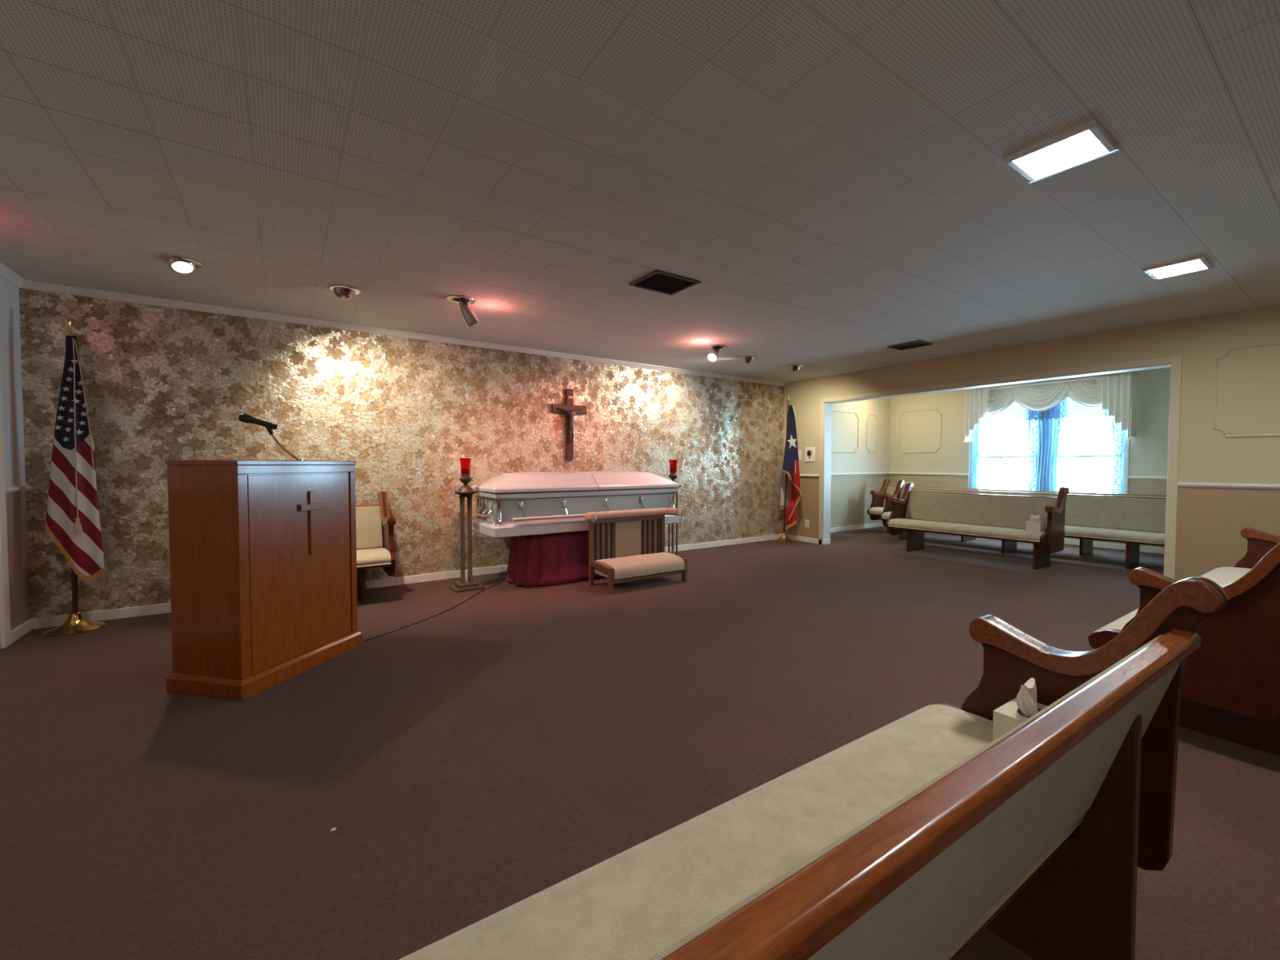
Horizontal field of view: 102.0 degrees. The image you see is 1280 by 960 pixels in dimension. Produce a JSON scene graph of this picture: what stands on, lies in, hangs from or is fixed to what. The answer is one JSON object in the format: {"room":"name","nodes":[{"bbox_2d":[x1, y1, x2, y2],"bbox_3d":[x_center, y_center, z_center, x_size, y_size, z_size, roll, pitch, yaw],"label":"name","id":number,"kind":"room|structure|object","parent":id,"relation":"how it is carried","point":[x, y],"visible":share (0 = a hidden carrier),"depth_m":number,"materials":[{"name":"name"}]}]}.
{"room":"funeral home chapel","nodes":[
{"label":"funeral home chapel","id":0,"kind":"room"},
{"bbox_2d":[0,275,30,648],"bbox_3d":[-2.147,-0.058,0.311,0.150,2.490,8.153,-1,2,-35],"label":"wall","id":1,"kind":"structure","parent":0,"point":[10,329],"depth_m":3.56,"materials":[{"name":"beige paint"}]},
{"bbox_2d":[0,350,11,648],"bbox_3d":[-3.912,0.025,2.892,0.170,2.160,1.120,-1,2,-35],"label":"trim","id":2,"kind":"structure","parent":1,"relation":"attached to","point":[5,620],"depth_m":3.37,"materials":[{"name":"white"}]},
{"bbox_2d":[0,262,24,288],"bbox_3d":[-2.066,-1.278,0.328,0.042,0.052,8.153,-1,2,-35],"label":"trim","id":3,"kind":"structure","parent":1,"relation":"attached to","point":[6,273],"depth_m":3.51,"materials":[{"name":"white wood"}]},
{"bbox_2d":[5,484,31,493],"bbox_3d":[-2.073,0.165,0.369,0.030,0.042,8.153,-1,2,-35],"label":"trim","id":4,"kind":"structure","parent":1,"relation":"attached to","point":[24,487],"depth_m":3.55,"materials":[{"name":"white"}]},
{"bbox_2d":[10,618,32,643],"bbox_3d":[-2.076,1.147,0.389,0.016,0.078,8.137,-1,2,-35],"label":"baseboard","id":5,"kind":"structure","parent":1,"relation":"attached to","point":[22,629],"depth_m":3.58,"materials":[{"name":"white wood"}]},
{"bbox_2d":[18,288,889,618],"bbox_3d":[0.187,-0.271,6.960,11.545,2.510,0.150,-1,2,-35],"label":"wall","id":6,"kind":"structure","parent":0,"point":[162,384],"depth_m":5.00,"materials":[{"name":"beige paper"}]},
{"bbox_2d":[17,280,786,386],"bbox_3d":[-1.036,-1.452,5.962,8.137,0.052,0.042,-1,2,-35],"label":"trim","id":7,"kind":"structure","parent":6,"relation":"attached to","point":[31,285],"depth_m":4.74,"materials":[{"name":"white wood"}]},
{"bbox_2d":[32,533,782,629],"bbox_3d":[-1.047,0.972,6.048,8.137,0.078,0.016,-1,2,-35],"label":"baseboard","id":8,"kind":"structure","parent":6,"relation":"attached to","point":[121,613],"depth_m":5.06,"materials":[{"name":"white wood"}]},
{"bbox_2d":[551,388,586,459],"bbox_3d":[-0.818,-0.654,6.102,0.450,0.835,0.096,-1,2,-35],"label":"crucifix","id":9,"kind":"object","parent":6,"relation":"attached to","point":[570,410],"visible":1,"depth_m":6.09,"materials":[{"name":"brown wood"}]},
{"bbox_2d":[831,409,858,453],"bbox_3d":[3.524,-0.855,9.172,1.161,0.732,0.024,-1,2,-35],"label":"trim","id":10,"kind":"structure","parent":6,"relation":"attached to","point":[832,410],"depth_m":9.41,"materials":[{"name":"beige paint"}]},
{"bbox_2d":[866,413,879,453],"bbox_3d":[4.377,-0.872,9.759,0.387,0.728,0.020,-1,2,-35],"label":"trim","id":11,"kind":"structure","parent":6,"relation":"attached to","point":[869,414],"depth_m":9.74,"materials":[{"name":"beige paint"}]},
{"bbox_2d":[0,0,1279,382],"bbox_3d":[1.256,-1.431,2.645,8.447,0.120,8.403,-1,2,-35],"label":"ceiling","id":12,"kind":"structure","parent":0,"point":[834,181],"depth_m":2.21,"materials":[{"name":"tile"}]},
{"bbox_2d":[158,254,202,274],"bbox_3d":[-2.933,-1.398,3.316,0.212,0.145,0.212,-1,2,-35],"label":"recessed light","id":13,"kind":"object","parent":12,"relation":"in","point":[180,264],"visible":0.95,"depth_m":3.29,"materials":[{"name":"silver metal"}]},
{"bbox_2d":[328,284,360,300],"bbox_3d":[-2.188,-1.418,3.844,0.212,0.160,0.212,-1,2,-35],"label":"recessed light","id":14,"kind":"object","parent":12,"relation":"in","point":[342,291],"visible":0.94,"depth_m":3.81,"materials":[{"name":"silver metal"}]},
{"bbox_2d":[447,294,479,327],"bbox_3d":[-1.387,-1.319,4.090,0.253,0.211,0.212,-1,2,-35],"label":"spotlight","id":15,"kind":"object","parent":12,"relation":"in","point":[470,318],"visible":1,"depth_m":4.08,"materials":[{"name":"silver metal"}]},
{"bbox_2d":[628,270,701,295],"bbox_3d":[0.175,-1.399,3.697,0.390,0.011,0.340,-1,2,-35],"label":"ceiling vent","id":16,"kind":"object","parent":12,"relation":"in","point":[657,281],"visible":1,"depth_m":3.69,"materials":[{"name":"grey metal"}]},
{"bbox_2d":[706,344,727,361],"bbox_3d":[0.830,-1.378,5.690,0.279,0.192,0.212,-1,2,-35],"label":"spotlight","id":17,"kind":"object","parent":12,"relation":"in","point":[713,355],"visible":1,"depth_m":5.62,"materials":[{"name":"silver metal"}]},
{"bbox_2d":[738,355,756,363],"bbox_3d":[1.306,-1.488,6.274,0.212,0.158,0.212,-1,2,-35],"label":"recessed light","id":18,"kind":"object","parent":12,"relation":"in","point":[748,359],"visible":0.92,"depth_m":6.23,"materials":[{"name":"silver metal"}]},
{"bbox_2d":[786,364,803,371],"bbox_3d":[2.035,-1.503,6.824,0.212,0.158,0.212,-1,2,-35],"label":"recessed light","id":19,"kind":"object","parent":12,"relation":"in","point":[792,367],"visible":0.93,"depth_m":6.78,"materials":[{"name":"silver metal"}]},
{"bbox_2d":[887,340,933,350],"bbox_3d":[2.923,-1.455,5.622,0.280,0.011,0.350,-1,2,-35],"label":"ceiling vent","id":20,"kind":"object","parent":12,"relation":"in","point":[917,344],"visible":1,"depth_m":5.62,"materials":[{"name":"grey metal"}]},
{"bbox_2d":[1002,120,1119,183],"bbox_3d":[1.741,-1.347,2.150,0.300,0.015,0.303,-1,2,-35],"label":"recessed light","id":21,"kind":"object","parent":12,"relation":"in","point":[1087,142],"visible":1,"depth_m":2.13,"materials":[{"name":"white plastic"}]},
{"bbox_2d":[1013,129,1107,178],"bbox_3d":[1.741,-1.349,2.150,0.248,0.008,0.251,-1,2,-35],"label":"diffuser","id":22,"kind":"object","parent":21,"relation":"attached to","point":[1081,147],"depth_m":2.14,"materials":[{"name":"white plastic"}]},
{"bbox_2d":[1142,254,1214,279],"bbox_3d":[3.517,-1.383,3.392,0.315,0.015,0.282,-1,2,-35],"label":"recessed light","id":23,"kind":"object","parent":12,"relation":"in","point":[1199,263],"visible":1,"depth_m":3.37,"materials":[{"name":"white plastic"}]},
{"bbox_2d":[1149,259,1206,278],"bbox_3d":[3.517,-1.385,3.392,0.263,0.008,0.230,-1,2,-35],"label":"diffuser","id":24,"kind":"object","parent":23,"relation":"attached to","point":[1180,268],"depth_m":3.40,"materials":[{"name":"white plastic"}]},
{"bbox_2d":[0,526,1279,959],"bbox_3d":[2.527,1.142,3.605,11.545,0.100,8.403,-1,2,-35],"label":"floor","id":25,"kind":"structure","parent":0,"point":[468,761],"depth_m":2.17,"materials":[{"name":"carpet"}]},
{"bbox_2d":[44,316,106,636],"bbox_3d":[-4.068,-0.041,3.707,0.302,2.240,0.302,1,2,36],"label":"flag","id":26,"kind":"object","parent":25,"relation":"on","point":[72,522],"visible":1,"depth_m":3.67,"materials":[{"name":"multicoloured fabric"}]},
{"bbox_2d":[165,460,362,700],"bbox_3d":[-2.158,0.494,3.058,0.480,1.216,0.836,0,2,12],"label":"lectern","id":27,"kind":"object","parent":25,"relation":"on","point":[263,553],"visible":1,"depth_m":2.72,"materials":[{"name":"brown wood"}]},
{"bbox_2d":[238,413,303,460],"bbox_3d":[-2.167,-0.247,3.054,0.309,0.276,0.052,-1,2,-35],"label":"microphone","id":28,"kind":"object","parent":27,"relation":"on","point":[245,418],"visible":0.96,"depth_m":3.02,"materials":[{"name":"black metal"}]},
{"bbox_2d":[238,413,251,423],"bbox_3d":[-2.269,-0.355,2.981,0.061,0.057,0.052,-1,2,-35],"label":"grille","id":29,"kind":"object","parent":28,"relation":"attached to","point":[245,418],"depth_m":2.97,"materials":[{"name":"grey metal"}]},
{"bbox_2d":[355,491,395,602],"bbox_3d":[-2.839,0.594,4.348,1.404,0.935,0.665,-1,2,-35],"label":"pew","id":30,"kind":"object","parent":25,"relation":"on","point":[375,540],"visible":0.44,"depth_m":4.71,"materials":[{"name":"beige fabric"}]},
{"bbox_2d":[356,547,391,567],"bbox_3d":[-2.788,0.680,4.277,1.272,0.107,0.477,-1,2,-35],"label":"seat cushion","id":31,"kind":"object","parent":30,"relation":"on","point":[366,557],"depth_m":4.42,"materials":[{"name":"fabric"}]},
{"bbox_2d":[364,582,502,641],"bbox_3d":[-1.583,1.059,4.353,0.099,0.008,1.792,1,2,15],"label":"microphone cable","id":32,"kind":"object","parent":25,"relation":"on","point":[500,582],"visible":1,"depth_m":3.99,"materials":[{"name":"black plastic"}]},
{"bbox_2d":[448,457,484,592],"bbox_3d":[-1.665,0.417,4.966,0.270,1.252,0.240,-1,2,-35],"label":"torchiere","id":33,"kind":"object","parent":25,"relation":"on","point":[466,584],"visible":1,"depth_m":4.93,"materials":[{"name":"brown"}]},
{"bbox_2d":[459,474,471,484],"bbox_3d":[-1.664,-0.006,4.952,0.112,0.100,0.112,-1,2,-35],"label":"cup","id":34,"kind":"object","parent":33,"relation":"on","point":[465,478],"depth_m":4.91,"materials":[{"name":"brown metal"}]},
{"bbox_2d":[506,530,603,586],"bbox_3d":[-0.651,0.765,5.595,1.585,0.520,0.645,-1,2,-35],"label":"casket bier","id":35,"kind":"object","parent":25,"relation":"on","point":[556,558],"visible":0.48,"depth_m":5.13,"materials":[{"name":"red fabric"}]},
{"bbox_2d":[471,471,679,537],"bbox_3d":[-0.627,0.205,5.559,2.152,0.592,0.722,-1,2,-35],"label":"casket","id":36,"kind":"object","parent":35,"relation":"on","point":[521,504],"visible":0.94,"depth_m":5.10,"materials":[{"name":"silver metal"}]},
{"bbox_2d":[584,507,687,593],"bbox_3d":[-0.001,0.675,5.215,1.120,0.726,0.457,-1,2,-35],"label":"kneeler","id":37,"kind":"object","parent":25,"relation":"on","point":[624,545],"visible":1,"depth_m":5.22,"materials":[{"name":"brown wood"}]},
{"bbox_2d":[594,551,684,579],"bbox_3d":[0.004,0.848,5.183,0.836,0.144,0.390,-1,2,-35],"label":"cushion","id":38,"kind":"object","parent":37,"relation":"on","point":[627,565],"depth_m":5.08,"materials":[{"name":"fabric"}]},
{"bbox_2d":[667,459,683,558],"bbox_3d":[0.408,0.376,6.407,0.270,1.252,0.240,-1,2,-35],"label":"torchiere","id":39,"kind":"object","parent":25,"relation":"on","point":[673,475],"visible":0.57,"depth_m":6.38,"materials":[{"name":"brown"}]},
{"bbox_2d":[668,471,677,479],"bbox_3d":[0.409,-0.048,6.393,0.112,0.100,0.112,-1,2,-35],"label":"cup","id":40,"kind":"object","parent":39,"relation":"on","point":[673,475],"depth_m":6.35,"materials":[{"name":"brown metal"}]},
{"bbox_2d":[773,393,801,542],"bbox_3d":[2.352,-0.196,8.025,0.426,2.299,0.530,-1,2,-20],"label":"flag","id":41,"kind":"object","parent":25,"relation":"on","point":[790,464],"visible":0.99,"depth_m":7.95,"materials":[{"name":"multicoloured fabric"}]},
{"bbox_2d":[399,576,1228,959],"bbox_3d":[-0.155,0.714,0.611,3.174,0.935,0.665,-1,2,-33],"label":"pew","id":42,"kind":"object","parent":25,"relation":"on","point":[923,833],"visible":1,"depth_m":0.96,"materials":[{"name":"brown wood"}]},
{"bbox_2d":[399,704,1084,959],"bbox_3d":[-0.204,0.795,0.688,3.042,0.107,0.477,-1,2,-33],"label":"seat cushion","id":43,"kind":"object","parent":42,"relation":"on","point":[641,900],"depth_m":1.01,"materials":[{"name":"fabric"}]},
{"bbox_2d":[992,677,1047,741],"bbox_3d":[1.033,0.626,1.365,0.152,0.195,0.124,-1,2,-34],"label":"tissue box","id":44,"kind":"object","parent":42,"relation":"on","point":[1019,709],"visible":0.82,"depth_m":1.36,"materials":[{"name":"beige cardboard"}]},
{"bbox_2d":[885,482,1069,569],"bbox_3d":[4.197,0.532,6.643,0.665,0.935,1.884,-1,2,-35],"label":"pew","id":45,"kind":"object","parent":25,"relation":"on","point":[986,516],"visible":1,"depth_m":6.55,"materials":[{"name":"brown wood"}]},
{"bbox_2d":[888,518,1044,542],"bbox_3d":[4.123,0.618,6.595,0.477,0.107,1.752,-1,2,-35],"label":"seat cushion","id":46,"kind":"object","parent":45,"relation":"on","point":[993,531],"depth_m":6.45,"materials":[{"name":"fabric"}]},
{"bbox_2d":[1025,514,1044,532],"bbox_3d":[4.525,0.489,5.945,0.110,0.193,0.140,-1,2,-35],"label":"tissue box","id":47,"kind":"object","parent":45,"relation":"on","point":[1033,525],"visible":1,"depth_m":5.91,"materials":[{"name":"beige"}]},
{"bbox_2d":[866,478,1166,555],"bbox_3d":[5.500,0.506,7.554,0.665,0.935,4.384,-1,2,-35],"label":"pew","id":48,"kind":"object","parent":25,"relation":"on","point":[877,504],"visible":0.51,"depth_m":8.22,"materials":[{"name":"brown wood"}]},
{"bbox_2d":[868,506,884,514],"bbox_3d":[5.426,0.591,7.506,0.477,0.107,4.252,-1,2,-35],"label":"seat cushion","id":49,"kind":"object","parent":48,"relation":"on","point":[872,510],"depth_m":9.06,"materials":[{"name":"fabric"}]},
{"bbox_2d":[880,480,1166,568],"bbox_3d":[5.209,0.529,6.795,0.665,0.935,4.044,-1,2,-35],"label":"pew","id":50,"kind":"object","parent":25,"relation":"on","point":[1133,521],"visible":0.44,"depth_m":6.25,"materials":[{"name":"beige fabric"}]},
{"bbox_2d":[881,511,1164,544],"bbox_3d":[5.136,0.615,6.747,0.477,0.107,3.912,-1,2,-35],"label":"seat cushion","id":51,"kind":"object","parent":50,"relation":"on","point":[1104,532],"depth_m":6.04,"materials":[{"name":"fabric"}]},
{"bbox_2d":[1088,527,1279,755],"bbox_3d":[3.455,0.646,2.961,2.784,0.935,0.665,-1,2,-34],"label":"pew","id":52,"kind":"object","parent":25,"relation":"on","point":[1230,687],"visible":0.81,"depth_m":2.12,"materials":[{"name":"brown wood"}]},
{"bbox_2d":[1094,566,1251,631],"bbox_3d":[3.405,0.727,3.038,2.652,0.107,0.477,-1,2,-34],"label":"seat cushion","id":53,"kind":"object","parent":52,"relation":"on","point":[1224,575],"depth_m":3.49,"materials":[{"name":"fabric"}]},
{"bbox_2d":[831,367,1170,548],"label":"wall","id":54,"kind":"structure","parent":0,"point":[920,431],"depth_m":9.13,"materials":[{"name":"paint"}]},
{"bbox_2d":[968,372,1131,493],"bbox_3d":[6.265,-0.638,8.088,0.155,1.770,2.070,-1,2,-35],"label":"window","id":55,"kind":"structure","parent":54,"relation":"attached to","point":[1126,442],"depth_m":7.53,"materials":[{"name":"white"}]},
{"bbox_2d":[964,373,1138,442],"bbox_3d":[6.130,-1.032,7.902,0.345,0.870,2.070,-1,2,-35],"label":"valance","id":56,"kind":"object","parent":55,"relation":"attached to","point":[1117,394],"visible":1,"depth_m":7.62,"materials":[{"name":"beige fabric"}]},
{"bbox_2d":[968,396,1125,493],"bbox_3d":[6.192,-0.631,8.019,0.058,1.620,2.040,-1,2,-35],"label":"sheer curtain","id":57,"kind":"object","parent":56,"relation":"hanging from","point":[1046,431],"visible":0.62,"depth_m":7.92,"materials":[{"name":"fabric"}]},
{"bbox_2d":[782,304,1279,581],"bbox_3d":[4.679,-0.195,5.016,0.160,2.490,8.153,-1,2,-35],"label":"wall","id":58,"kind":"structure","parent":0,"point":[1211,522],"depth_m":4.55,"materials":[{"name":"paint"}]},
{"bbox_2d":[798,449,801,461],"bbox_3d":[2.469,-0.382,8.059,0.020,0.170,0.080,-1,2,-35],"label":"switch plate","id":59,"kind":"object","parent":58,"relation":"attached to","point":[799,451],"visible":0.77,"depth_m":8.05,"materials":[{"name":"white plastic"}]},
{"bbox_2d":[804,519,808,528],"bbox_3d":[2.563,0.671,7.963,0.008,0.124,0.080,-1,2,-35],"label":"wall outlet","id":60,"kind":"object","parent":58,"relation":"attached to","point":[806,522],"visible":1,"depth_m":7.96,"materials":[{"name":"white plastic"}]},
{"bbox_2d":[804,447,815,462],"bbox_3d":[2.579,-0.387,7.886,0.034,0.220,0.180,-1,2,-35],"label":"thermostat","id":61,"kind":"object","parent":58,"relation":"attached to","point":[810,452],"visible":1,"depth_m":7.87,"materials":[{"name":"white plastic"}]},
{"bbox_2d":[786,522,1164,554],"bbox_3d":[5.879,0.987,5.894,3.124,0.078,8.173,-1,2,-35],"label":"baseboard","id":62,"kind":"structure","parent":58,"relation":"attached to","point":[1076,542],"depth_m":7.79,"materials":[{"name":"white wood"}]},
{"bbox_2d":[818,355,1182,579],"bbox_3d":[3.829,-0.078,6.254,0.192,2.177,3.774,-1,2,-35],"label":"trim","id":63,"kind":"structure","parent":58,"relation":"attached to","point":[1175,362],"depth_m":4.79,"materials":[{"name":"beige paint"}]},
{"bbox_2d":[786,474,1279,489],"bbox_3d":[4.601,0.031,4.970,0.030,0.042,8.153,-1,2,-35],"label":"trim","id":64,"kind":"structure","parent":58,"relation":"attached to","point":[1242,486],"depth_m":4.42,"materials":[{"name":"white wood"}]},
{"bbox_2d":[1211,341,1279,437],"bbox_3d":[5.354,-0.723,3.874,0.024,0.762,1.456,-1,2,-35],"label":"trim","id":65,"kind":"structure","parent":58,"relation":"attached to","point":[1215,361],"depth_m":4.41,"materials":[{"name":"beige paint"}]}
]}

